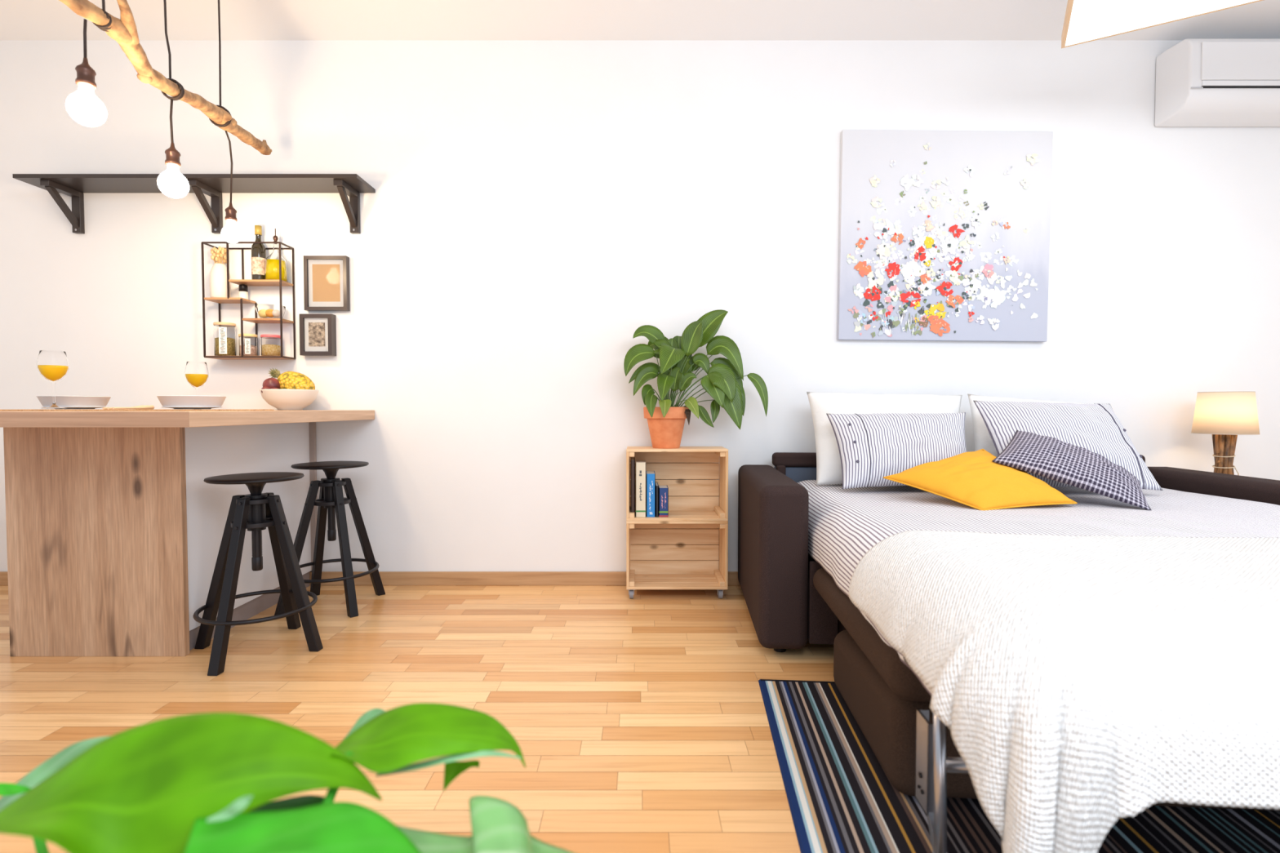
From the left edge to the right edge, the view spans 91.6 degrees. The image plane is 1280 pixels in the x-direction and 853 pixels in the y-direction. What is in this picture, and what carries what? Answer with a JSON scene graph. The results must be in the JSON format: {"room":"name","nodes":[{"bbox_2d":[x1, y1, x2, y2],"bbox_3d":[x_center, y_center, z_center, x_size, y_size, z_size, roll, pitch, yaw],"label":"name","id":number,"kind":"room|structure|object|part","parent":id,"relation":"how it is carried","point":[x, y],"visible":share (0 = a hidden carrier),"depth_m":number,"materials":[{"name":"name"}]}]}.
{"room":"studio apartment","nodes":[
{"label":"studio apartment","id":0,"kind":"room"},
{"bbox_2d":[0,585,834,852],"bbox_3d":[-0.030,0.833,1.042,7.060,0.001,4.033,0,2,0],"label":"floor","id":1,"kind":"structure","parent":0,"point":[638,724],"depth_m":1.86,"materials":[{"name":"brown wood"}]},
{"bbox_2d":[3,422,317,656],"bbox_3d":[-1.878,0.382,2.585,0.619,0.808,0.875,0,2,0],"label":"kitchen island","id":2,"kind":"object","parent":1,"relation":"on","point":[114,535],"visible":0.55,"depth_m":2.15,"materials":[{"name":"brown wood"}]},
{"bbox_3d":[-1.884,0.395,2.160,0.607,0.808,0.025,0,2,0],"label":"panel","id":3,"kind":"part","parent":2,"relation":"part of","materials":[{"name":"brown wood"}]},
{"bbox_2d":[0,409,374,427],"bbox_3d":[-1.816,-0.038,2.389,1.068,0.045,1.242,0,2,0],"label":"island countertop","id":4,"kind":"structure","parent":2,"relation":"on","point":[8,419],"depth_m":1.77,"materials":[{"name":"brown wood"}]},
{"bbox_2d":[0,408,137,410],"bbox_3d":[-2.269,-0.062,2.349,0.460,0.004,0.540,0,2,0],"label":"placemat","id":5,"kind":"object","parent":4,"relation":"on","point":[21,409],"visible":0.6,"depth_m":2.50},
{"bbox_2d":[36,350,69,408],"bbox_3d":[-2.108,-0.167,2.236,0.085,0.206,0.085,0,2,0],"label":"wine glass","id":6,"kind":"object","parent":5,"relation":"on","point":[53,366],"visible":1,"depth_m":2.21,"materials":[{"name":"white"}]},
{"bbox_2d":[41,406,106,408],"bbox_3d":[-2.269,-0.075,2.499,0.196,0.010,0.196,0,2,0],"label":"plate","id":7,"kind":"object","parent":5,"relation":"on","point":[66,407],"visible":0.88,"depth_m":2.45,"materials":[{"name":"white ceramic"}]},
{"bbox_2d":[35,395,111,406],"bbox_3d":[-2.269,-0.100,2.498,0.224,0.044,0.224,0,2,0],"label":"plate","id":8,"kind":"object","parent":7,"relation":"on","point":[46,401],"visible":0.8,"depth_m":2.42,"materials":[{"name":"white ceramic"}]},
{"bbox_2d":[102,404,154,409],"bbox_3d":[-1.961,-0.074,2.389,0.054,0.018,0.181,0,2,0],"label":"cutlery","id":9,"kind":"object","parent":4,"relation":"on","point":[147,406],"visible":1,"depth_m":2.41,"materials":[{"name":"beige wood"}]},
{"bbox_2d":[55,408,274,410],"bbox_3d":[-1.734,-0.062,2.329,0.420,0.004,0.540,0,2,0],"label":"placemat","id":10,"kind":"object","parent":4,"relation":"on","point":[159,409],"visible":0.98,"depth_m":2.27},
{"bbox_2d":[161,406,222,408],"bbox_3d":[-1.754,-0.073,2.439,0.196,0.010,0.196,0,2,0],"label":"plate","id":11,"kind":"object","parent":10,"relation":"on","point":[174,407],"visible":1,"depth_m":2.38,"materials":[{"name":"white ceramic"}]},
{"bbox_2d":[156,395,226,406],"bbox_3d":[-1.754,-0.098,2.438,0.224,0.044,0.224,0,2,0],"label":"plate","id":12,"kind":"object","parent":11,"relation":"on","point":[165,400],"visible":0.87,"depth_m":2.35,"materials":[{"name":"white ceramic"}]},
{"bbox_2d":[184,361,208,395],"bbox_3d":[-1.898,-0.173,2.666,0.085,0.206,0.085,0,2,0],"label":"wine glass","id":13,"kind":"object","parent":4,"relation":"on","point":[196,373],"visible":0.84,"depth_m":2.64,"materials":[{"name":"white"}]},
{"bbox_2d":[259,389,318,410],"bbox_3d":[-1.611,-0.122,2.863,0.238,0.094,0.238,0,2,0],"label":"fruit bowl","id":14,"kind":"object","parent":4,"relation":"on","point":[281,399],"visible":1,"depth_m":2.79,"materials":[{"name":"beige ceramic"}]},
{"bbox_2d":[262,377,279,389],"bbox_3d":[-1.666,-0.186,2.816,0.074,0.070,0.074,0,2,0],"label":"apple","id":15,"kind":"object","parent":14,"relation":"in","point":[271,383],"visible":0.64,"depth_m":2.79,"materials":[{"name":"red food"}]},
{"bbox_2d":[268,368,315,389],"bbox_3d":[-1.600,-0.197,2.860,0.199,0.143,0.114,0,2,0],"label":"pineapple","id":16,"kind":"object","parent":14,"relation":"in","point":[287,380],"visible":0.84,"depth_m":2.82,"materials":[{"name":"yellow plant"}]},
{"bbox_3d":[-1.673,-0.243,2.846,0.047,0.049,0.050,2,2,42],"label":"crown","id":17,"kind":"part","parent":16,"relation":"part of","materials":[{"name":"green plant"}]},
{"bbox_2d":[192,471,323,675],"bbox_3d":[-1.366,0.486,2.220,0.378,0.623,0.378,-1,2,-39],"label":"bar stool","id":18,"kind":"object","parent":1,"relation":"on","point":[256,511],"visible":1,"depth_m":2.20,"materials":[{"name":"black wood"}]},
{"bbox_3d":[-1.504,0.521,2.229,0.180,0.552,0.034,0,2,3],"label":"leg","id":19,"kind":"part","parent":18,"relation":"part of","materials":[{"name":"black wood"}]},
{"bbox_3d":[-1.373,0.525,2.084,0.034,0.552,0.180,0,2,3],"label":"leg","id":20,"kind":"part","parent":18,"relation":"part of","materials":[{"name":"black wood"}]},
{"bbox_3d":[-1.366,0.183,2.211,0.304,0.018,0.304,0,2,3],"label":"seat","id":21,"kind":"part","parent":18,"relation":"part of","materials":[{"name":"black wood"}]},
{"bbox_3d":[-1.359,0.517,2.359,0.034,0.552,0.180,0,2,3],"label":"leg","id":22,"kind":"part","parent":18,"relation":"part of","materials":[{"name":"black wood"}]},
{"bbox_3d":[-1.228,0.521,2.214,0.180,0.552,0.034,0,2,3],"label":"leg","id":23,"kind":"part","parent":18,"relation":"part of","materials":[{"name":"black wood"}]},
{"bbox_2d":[0,702,573,852],"bbox_3d":[-0.380,0.559,0.566,0.702,0.575,0.382,0,2,0],"label":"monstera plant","id":24,"kind":"object","parent":1,"relation":"on","point":[207,782],"visible":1,"depth_m":0.56,"materials":[{"name":"green plant"}]},
{"bbox_2d":[274,461,385,617],"bbox_3d":[-1.345,0.471,2.715,0.379,0.623,0.379,0,2,-9],"label":"bar stool","id":25,"kind":"object","parent":1,"relation":"on","point":[331,501],"visible":0.98,"depth_m":2.68,"materials":[{"name":"black metal"}]},
{"bbox_3d":[-1.439,0.509,2.615,0.034,0.552,0.180,2,2,43],"label":"leg","id":26,"kind":"part","parent":25,"relation":"part of","materials":[{"name":"black wood"}]},
{"bbox_3d":[-1.446,0.504,2.810,0.180,0.552,0.034,2,2,43],"label":"leg","id":27,"kind":"part","parent":25,"relation":"part of","materials":[{"name":"black wood"}]},
{"bbox_3d":[-1.345,0.169,2.706,0.304,0.018,0.304,2,2,43],"label":"seat","id":28,"kind":"part","parent":25,"relation":"part of","materials":[{"name":"black wood"}]},
{"bbox_3d":[-1.244,0.509,2.622,0.180,0.552,0.034,2,2,43],"label":"leg","id":29,"kind":"part","parent":25,"relation":"part of","materials":[{"name":"black wood"}]},
{"bbox_3d":[-1.251,0.503,2.817,0.034,0.552,0.180,2,2,43],"label":"leg","id":30,"kind":"part","parent":25,"relation":"part of","materials":[{"name":"black wood"}]},
{"bbox_2d":[626,520,728,598],"bbox_3d":[0.167,0.598,2.900,0.454,0.357,0.232,0,2,0],"label":"wooden crate","id":31,"kind":"object","parent":1,"relation":"on","point":[660,554],"visible":0.85,"depth_m":3.00,"materials":[{"name":"brown wood"}]},
{"bbox_2d":[626,446,728,520],"bbox_3d":[0.167,0.259,2.890,0.454,0.321,0.232,0,2,0],"label":"wooden crate","id":32,"kind":"object","parent":31,"relation":"on","point":[688,500],"visible":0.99,"depth_m":2.99,"materials":[{"name":"brown wood"}]},
{"bbox_2d":[631,457,635,511],"bbox_3d":[-0.032,0.267,2.884,0.017,0.235,0.150,0,2,0],"label":"book","id":33,"kind":"object","parent":32,"relation":"in","point":[633,460],"visible":1,"depth_m":2.81,"materials":[{"name":"brown paper"}]},
{"bbox_2d":[635,459,645,516],"bbox_3d":[0.004,0.284,2.879,0.047,0.248,0.141,0,2,0],"label":"book","id":34,"kind":"object","parent":32,"relation":"in","point":[640,464],"visible":1,"depth_m":2.81,"materials":[{"name":"beige paper"}]},
{"bbox_2d":[639,471,642,500],"bbox_3d":[0.003,0.267,2.809,0.013,0.136,0.001,0,2,0],"label":"print","id":35,"kind":"object","parent":34,"relation":"attached to","point":[640,472],"depth_m":2.81,"materials":[{"name":"grey paper"}]},
{"bbox_2d":[646,471,655,516],"bbox_3d":[0.049,0.309,2.880,0.039,0.196,0.141,0,2,0],"label":"book","id":36,"kind":"object","parent":32,"relation":"in","point":[651,475],"visible":1,"depth_m":2.81,"materials":[{"name":"blue paper"}]},
{"bbox_2d":[648,480,653,514],"bbox_3d":[0.050,0.321,2.811,0.018,0.153,0.001,0,2,0],"label":"print","id":37,"kind":"object","parent":36,"relation":"attached to","point":[651,482],"depth_m":2.81,"materials":[{"name":"white"}]},
{"bbox_2d":[655,482,658,516],"bbox_3d":[0.077,0.337,2.876,0.012,0.142,0.130,0,2,0],"label":"book","id":38,"kind":"object","parent":32,"relation":"in","point":[656,484],"visible":0.89,"depth_m":2.81,"materials":[{"name":"black paper"}]},
{"bbox_2d":[658,485,668,516],"bbox_3d":[0.107,0.342,2.866,0.042,0.132,0.111,0,2,0],"label":"book","id":39,"kind":"object","parent":32,"relation":"in","point":[663,490],"visible":0.96,"depth_m":2.81,"materials":[{"name":"blue paper"}]},
{"bbox_2d":[661,492,666,508],"bbox_3d":[0.108,0.334,2.811,0.022,0.072,0.001,0,2,0],"label":"print","id":40,"kind":"object","parent":39,"relation":"on","point":[663,494],"depth_m":2.81,"materials":[{"name":"pink"}]},
{"bbox_2d":[623,309,768,448],"bbox_3d":[0.255,-0.218,2.847,0.654,0.634,0.253,0,2,0],"label":"potted plant","id":41,"kind":"object","parent":32,"relation":"on","point":[723,383],"visible":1,"depth_m":2.82,"materials":[{"name":"green plant"}]},
{"bbox_3d":[0.121,0.004,2.876,0.210,0.189,0.210,0,2,0],"label":"pot","id":42,"kind":"part","parent":41,"relation":"part of","materials":[{"name":"ceramic"}]},
{"bbox_2d":[737,452,1279,852],"bbox_3d":[1.373,0.480,1.882,1.955,0.655,2.060,0,2,4],"label":"bed","id":43,"kind":"object","parent":1,"relation":"on","point":[791,600],"visible":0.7,"depth_m":2.10,"materials":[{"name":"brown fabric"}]},
{"bbox_3d":[0.519,0.473,2.529,0.168,0.566,0.840,0,2,4],"label":"armrest","id":44,"kind":"part","parent":43,"relation":"part of","materials":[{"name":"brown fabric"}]},
{"bbox_3d":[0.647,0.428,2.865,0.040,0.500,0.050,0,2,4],"label":"backrest","id":45,"kind":"part","parent":43,"relation":"part of","materials":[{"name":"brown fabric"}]},
{"bbox_3d":[1.436,0.422,2.861,1.619,0.472,0.045,0,2,4],"label":"backrest panel","id":46,"kind":"part","parent":43,"relation":"part of","materials":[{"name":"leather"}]},
{"bbox_3d":[0.628,0.603,2.126,0.098,0.285,0.018,0,2,4],"label":"post","id":47,"kind":"part","parent":43,"relation":"part of","materials":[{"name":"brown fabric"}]},
{"bbox_2d":[813,567,931,702],"bbox_3d":[1.356,0.506,1.624,1.625,0.118,0.820,0,2,4],"label":"seat cushion","id":48,"kind":"object","parent":43,"relation":"on","point":[900,679],"depth_m":1.43,"materials":[{"name":"brown fabric"}]},
{"bbox_3d":[1.316,0.472,1.043,1.594,0.023,0.322,0,2,4],"label":"bed frame","id":49,"kind":"part","parent":43,"relation":"part of","materials":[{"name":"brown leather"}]},
{"bbox_3d":[0.526,0.612,1.137,0.022,0.165,0.055,0,2,4],"label":"hinge plate","id":50,"kind":"part","parent":43,"relation":"part of","materials":[{"name":"grey metal"}]},
{"bbox_3d":[0.521,0.621,1.082,0.020,0.301,0.035,0,2,4],"label":"folding leg","id":51,"kind":"part","parent":43,"relation":"part of","materials":[{"name":"grey metal"}]},
{"bbox_3d":[1.436,0.156,2.849,1.639,0.065,0.075,0,2,4],"label":"backrest frame","id":52,"kind":"part","parent":43,"relation":"part of","materials":[{"name":"brown fabric"}]},
{"bbox_2d":[797,480,1279,695],"bbox_3d":[1.362,0.395,1.798,1.598,0.251,1.975,0,2,4],"label":"mattress","id":53,"kind":"object","parent":43,"relation":"on","point":[844,525],"visible":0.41,"depth_m":1.90,"materials":[{"name":"fabric"}]},
{"bbox_2d":[806,391,962,484],"bbox_3d":[1.099,0.044,2.713,0.720,0.398,0.316,0,2,0],"label":"pillow","id":54,"kind":"object","parent":53,"relation":"on","point":[828,466],"visible":0.4,"depth_m":2.69,"materials":[{"name":"white fabric"}]},
{"bbox_2d":[826,412,967,488],"bbox_3d":[1.065,0.092,2.494,0.574,0.296,0.258,0,2,0],"label":"striped pillow","id":55,"kind":"object","parent":53,"relation":"on","point":[872,447],"visible":0.74,"depth_m":2.42,"materials":[{"name":"fabric"}]},
{"bbox_2d":[883,448,1077,511],"bbox_3d":[1.166,0.179,2.149,0.476,0.173,0.381,-1,2,-20],"label":"cushion","id":56,"kind":"object","parent":53,"relation":"on","point":[970,478],"visible":0.98,"depth_m":2.09,"materials":[{"name":"yellow fabric"}]},
{"bbox_2d":[968,394,1085,457],"bbox_3d":[1.730,0.049,2.679,0.691,0.384,0.285,0,2,0],"label":"pillow","id":57,"kind":"object","parent":53,"relation":"on","point":[983,440],"visible":0.09,"depth_m":2.71,"materials":[{"name":"white fabric"}]},
{"bbox_2d":[848,529,1279,852],"bbox_3d":[1.305,0.501,1.140,1.651,0.462,0.756,0,2,4],"label":"throw blanket","id":58,"kind":"object","parent":53,"relation":"on","point":[1080,684],"visible":1,"depth_m":0.90,"materials":[{"name":"white fabric"}]},
{"bbox_2d":[973,400,1163,490],"bbox_3d":[1.666,0.065,2.453,0.554,0.339,0.300,0,2,0],"label":"striped pillow","id":59,"kind":"object","parent":53,"relation":"on","point":[1095,428],"visible":0.57,"depth_m":2.41,"materials":[{"name":"fabric"}]},
{"bbox_2d":[991,430,1151,510],"bbox_3d":[1.504,0.140,2.195,0.447,0.243,0.303,1,2,32],"label":"cushion","id":60,"kind":"object","parent":53,"relation":"on","point":[1054,459],"visible":1,"depth_m":2.12,"materials":[{"name":"fabric"}]},
{"bbox_3d":[2.303,0.470,2.423,0.168,0.553,0.860,0,2,4],"label":"armrest","id":61,"kind":"part","parent":43,"relation":"part of","materials":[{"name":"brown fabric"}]},
{"bbox_2d":[758,679,1279,852],"bbox_3d":[1.260,0.830,1.017,1.922,0.007,1.754,0,2,5],"label":"striped rug","id":62,"kind":"object","parent":1,"relation":"on","point":[841,798],"visible":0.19,"depth_m":1.31,"materials":[{"name":"multicoloured fabric"}]},
{"bbox_3d":[2.658,0.529,2.817,0.350,0.500,0.340,0,2,0],"label":"side table","id":63,"kind":"object","parent":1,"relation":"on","visible":0},
{"bbox_2d":[1191,391,1259,475],"bbox_3d":[2.633,0.062,2.803,0.227,0.435,0.227,0,2,0],"label":"table lamp","id":64,"kind":"object","parent":63,"relation":"on","point":[1225,415],"visible":0.9,"depth_m":2.75,"materials":[{"name":"beige fabric"}]},
{"bbox_3d":[2.633,-0.061,2.799,0.226,0.186,0.226,0,2,0],"label":"lamp shade","id":65,"kind":"part","parent":64,"relation":"part of","materials":[{"name":"beige fabric"}]},
{"bbox_2d":[0,40,1279,571],"bbox_3d":[0.050,-0.549,3.058,6.900,2.682,0.120,0,2,0],"label":"wall","id":66,"kind":"structure","parent":0,"point":[535,206],"depth_m":2.99,"materials":[{"name":"paint"}]},
{"bbox_2d":[12,173,375,233],"bbox_3d":[-2.038,-1.028,2.884,1.540,0.212,0.197,0,2,0],"label":"wall shelf","id":67,"kind":"object","parent":66,"relation":"attached to","point":[73,185],"visible":0.98,"depth_m":2.86,"materials":[{"name":"grey wood"}]},
{"bbox_2d":[200,241,295,359],"bbox_3d":[-1.843,-0.588,2.936,0.364,0.534,0.115,0,2,0],"label":"display shelf","id":68,"kind":"object","parent":66,"relation":"attached to","point":[279,282],"visible":0.98,"depth_m":2.89,"materials":[{"name":"brown metal"}]},
{"bbox_2d":[208,246,231,297],"bbox_3d":[-1.982,-0.723,2.935,0.084,0.246,0.084,0,2,0],"label":"ceramic vase","id":69,"kind":"object","parent":68,"relation":"on","point":[218,273],"visible":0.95,"depth_m":2.91,"materials":[{"name":"beige ceramic"}]},
{"bbox_2d":[213,321,235,355],"bbox_3d":[-1.964,-0.410,2.945,0.090,0.158,0.090,0,2,0],"label":"storage jar","id":70,"kind":"object","parent":68,"relation":"on","point":[224,333],"visible":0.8,"depth_m":2.91,"materials":[{"name":"clear glass"}]},
{"bbox_2d":[220,328,225,352],"bbox_3d":[-1.949,-0.402,2.905,0.022,0.113,0.001,-1,2,-21],"label":"print","id":71,"kind":"object","parent":70,"relation":"attached to","point":[222,330],"depth_m":2.90,"materials":[{"name":"grey paper"}]},
{"bbox_3d":[-1.964,-0.482,2.942,0.090,0.013,0.090,0,2,0],"label":"lid","id":72,"kind":"part","parent":70,"relation":"part of","materials":[{"name":"brown wood"}]},
{"bbox_2d":[238,284,248,299],"bbox_3d":[-1.873,-0.634,2.938,0.040,0.068,0.040,0,2,0],"label":"jar","id":73,"kind":"object","parent":68,"relation":"on","point":[243,289],"visible":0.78,"depth_m":2.92,"materials":[{"name":"glass"}]},
{"bbox_2d":[238,333,257,355],"bbox_3d":[-1.855,-0.383,2.945,0.078,0.105,0.078,0,2,0],"label":"storage jar","id":74,"kind":"object","parent":68,"relation":"on","point":[250,340],"visible":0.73,"depth_m":2.92,"materials":[{"name":"clear glass"}]},
{"bbox_3d":[-1.855,-0.429,2.944,0.078,0.013,0.078,0,2,0],"label":"lid","id":75,"kind":"part","parent":74,"relation":"part of","materials":[{"name":"brown wood"}]},
{"bbox_2d":[251,225,266,279],"bbox_3d":[-1.798,-0.813,2.933,0.062,0.262,0.062,0,2,0],"label":"wine bottle","id":76,"kind":"object","parent":68,"relation":"on","point":[258,250],"visible":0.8,"depth_m":2.91,"materials":[{"name":"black glass"}]},
{"bbox_2d":[254,303,285,318],"bbox_3d":[-1.746,-0.537,2.941,0.126,0.065,0.126,0,2,0],"label":"glass dish","id":77,"kind":"object","parent":68,"relation":"on","point":[263,310],"visible":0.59,"depth_m":2.90,"materials":[{"name":"white"}]},
{"bbox_2d":[260,333,280,355],"bbox_3d":[-1.747,-0.381,2.946,0.086,0.101,0.086,0,2,0],"label":"storage jar","id":78,"kind":"object","parent":68,"relation":"on","point":[270,344],"visible":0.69,"depth_m":2.91,"materials":[{"name":"clear glass"}]},
{"bbox_3d":[-1.747,-0.425,2.944,0.086,0.013,0.086,0,2,0],"label":"lid","id":79,"kind":"part","parent":78,"relation":"part of","materials":[{"name":"red plastic"}]},
{"bbox_2d":[264,228,288,282],"bbox_3d":[-1.717,-0.807,2.933,0.098,0.250,0.098,0,2,0],"label":"oil cruet","id":80,"kind":"object","parent":68,"relation":"on","point":[272,261],"visible":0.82,"depth_m":2.90,"materials":[{"name":"clear glass"}]},
{"bbox_2d":[299,314,336,355],"bbox_3d":[-1.542,-0.438,2.978,0.153,0.196,0.043,0,2,0],"label":"picture frame","id":81,"kind":"object","parent":66,"relation":"attached to","point":[317,332],"visible":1,"depth_m":2.96,"materials":[{"name":"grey wood"}]},
{"bbox_3d":[-1.542,-0.437,2.961,0.117,0.160,0.002,0,2,0],"label":"glass pane","id":82,"kind":"part","parent":81,"relation":"part of","materials":[{"name":"white"}]},
{"bbox_2d":[303,255,350,311],"bbox_3d":[-1.498,-0.684,2.976,0.203,0.257,0.032,0,2,0],"label":"picture frame","id":83,"kind":"object","parent":66,"relation":"attached to","point":[326,277],"visible":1,"depth_m":2.96,"materials":[{"name":"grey wood"}]},
{"bbox_3d":[-1.498,-0.684,2.965,0.171,0.225,0.002,0,2,0],"label":"glass pane","id":84,"kind":"part","parent":83,"relation":"part of","materials":[{"name":"white"}]},
{"bbox_2d":[0,571,739,585],"bbox_3d":[0.050,0.740,3.029,6.900,0.066,0.014,0,2,0],"label":"baseboard","id":85,"kind":"structure","parent":66,"relation":"attached to","point":[388,578],"depth_m":3.02,"materials":[{"name":"brown wood"}]},
{"bbox_2d":[836,129,1053,342],"bbox_3d":[1.452,-0.906,2.969,1.006,1.000,0.035,0,2,0],"label":"canvas painting","id":86,"kind":"object","parent":66,"relation":"attached to","point":[944,235],"visible":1,"depth_m":2.96,"materials":[{"name":"fabric"}]},
{"bbox_2d":[1154,38,1279,126],"bbox_3d":[2.964,-1.591,2.863,1.032,0.333,0.206,0,2,0],"label":"air conditioner","id":87,"kind":"object","parent":66,"relation":"attached to","point":[1200,82],"visible":1,"depth_m":2.78,"materials":[{"name":"white plastic"}]},
{"bbox_3d":[2.475,-1.506,2.763,0.053,0.006,0.001,0,2,0],"label":"name plate","id":88,"kind":"part","parent":87,"relation":"part of","materials":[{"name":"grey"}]},
{"bbox_3d":[2.978,-1.625,2.765,0.964,0.167,0.010,0,2,0],"label":"panel","id":89,"kind":"part","parent":87,"relation":"part of","materials":[{"name":"white plastic"}]},
{"bbox_2d":[1202,85,1279,88],"bbox_3d":[2.981,-1.511,2.772,0.959,0.007,0.014,0,2,0],"label":"air vent","id":90,"kind":"object","parent":87,"relation":"attached to","point":[1203,86],"depth_m":2.77,"materials":[{"name":"black plastic"}]},
{"bbox_2d":[0,0,1279,39],"bbox_3d":[0.050,-1.839,1.327,6.900,0.100,3.463,0,2,0],"label":"ceiling","id":91,"kind":"structure","parent":0,"point":[20,20],"depth_m":2.81,"materials":[{"name":"white paint"}]},
{"bbox_2d":[58,0,271,243],"bbox_3d":[-1.544,-1.276,2.166,0.284,1.076,1.205,0,2,-3],"label":"lamp","id":92,"kind":"object","parent":91,"relation":"hanging from","point":[82,105],"visible":1,"depth_m":1.87,"materials":[{"name":"brown wood"}]},
{"bbox_2d":[75,57,97,89],"bbox_3d":[-1.455,-0.931,1.633,0.042,0.074,0.042,0,2,0],"label":"socket","id":93,"kind":"object","parent":92,"relation":"attached to","point":[85,79],"depth_m":1.62,"materials":[{"name":"brown metal"}]},
{"bbox_3d":[-1.455,-0.844,1.636,0.082,0.101,0.082,0,2,0],"label":"bulb","id":94,"kind":"part","parent":92,"relation":"part of","materials":[{"name":"white glass"}]},
{"bbox_3d":[-1.448,-1.380,1.655,0.048,0.838,0.073,0,2,-13],"label":"cord","id":95,"kind":"part","parent":92,"relation":"part of","materials":[{"name":"brown plastic"}]},
{"bbox_3d":[-1.509,-1.359,1.999,0.064,0.900,0.027,0,2,-6],"label":"cord","id":96,"kind":"part","parent":92,"relation":"part of","materials":[{"name":"brown plastic"}]},
{"bbox_2d":[164,142,181,167],"bbox_3d":[-1.513,-0.883,2.015,0.042,0.074,0.042,0,2,0],"label":"socket","id":97,"kind":"object","parent":92,"relation":"attached to","point":[172,155],"depth_m":2.00,"materials":[{"name":"brown metal"}]},
{"bbox_3d":[-1.513,-0.794,2.017,0.084,0.103,0.084,0,2,0],"label":"bulb","id":98,"kind":"part","parent":92,"relation":"part of","materials":[{"name":"white glass"}]},
{"bbox_3d":[-1.608,-1.359,2.428,0.075,0.925,0.216,0,2,-15],"label":"cord","id":99,"kind":"part","parent":92,"relation":"part of","materials":[{"name":"brown plastic"}]},
{"bbox_2d":[224,202,237,222],"bbox_3d":[-1.667,-0.876,2.535,0.042,0.074,0.042,0,2,0],"label":"socket","id":100,"kind":"object","parent":92,"relation":"attached to","point":[230,212],"depth_m":2.52,"materials":[{"name":"brown metal"}]},
{"bbox_3d":[-1.667,-0.794,2.538,0.070,0.090,0.070,0,2,0],"label":"bulb","id":101,"kind":"part","parent":92,"relation":"part of","materials":[{"name":"white glass"}]},
{"bbox_2d":[1061,0,1262,48],"bbox_3d":[2.053,-1.667,1.985,1.124,0.284,0.624,1,2,30],"label":"ceiling light","id":102,"kind":"object","parent":91,"relation":"hanging from","point":[1085,20],"visible":1,"depth_m":2.31,"materials":[{"name":"white"}]}
]}

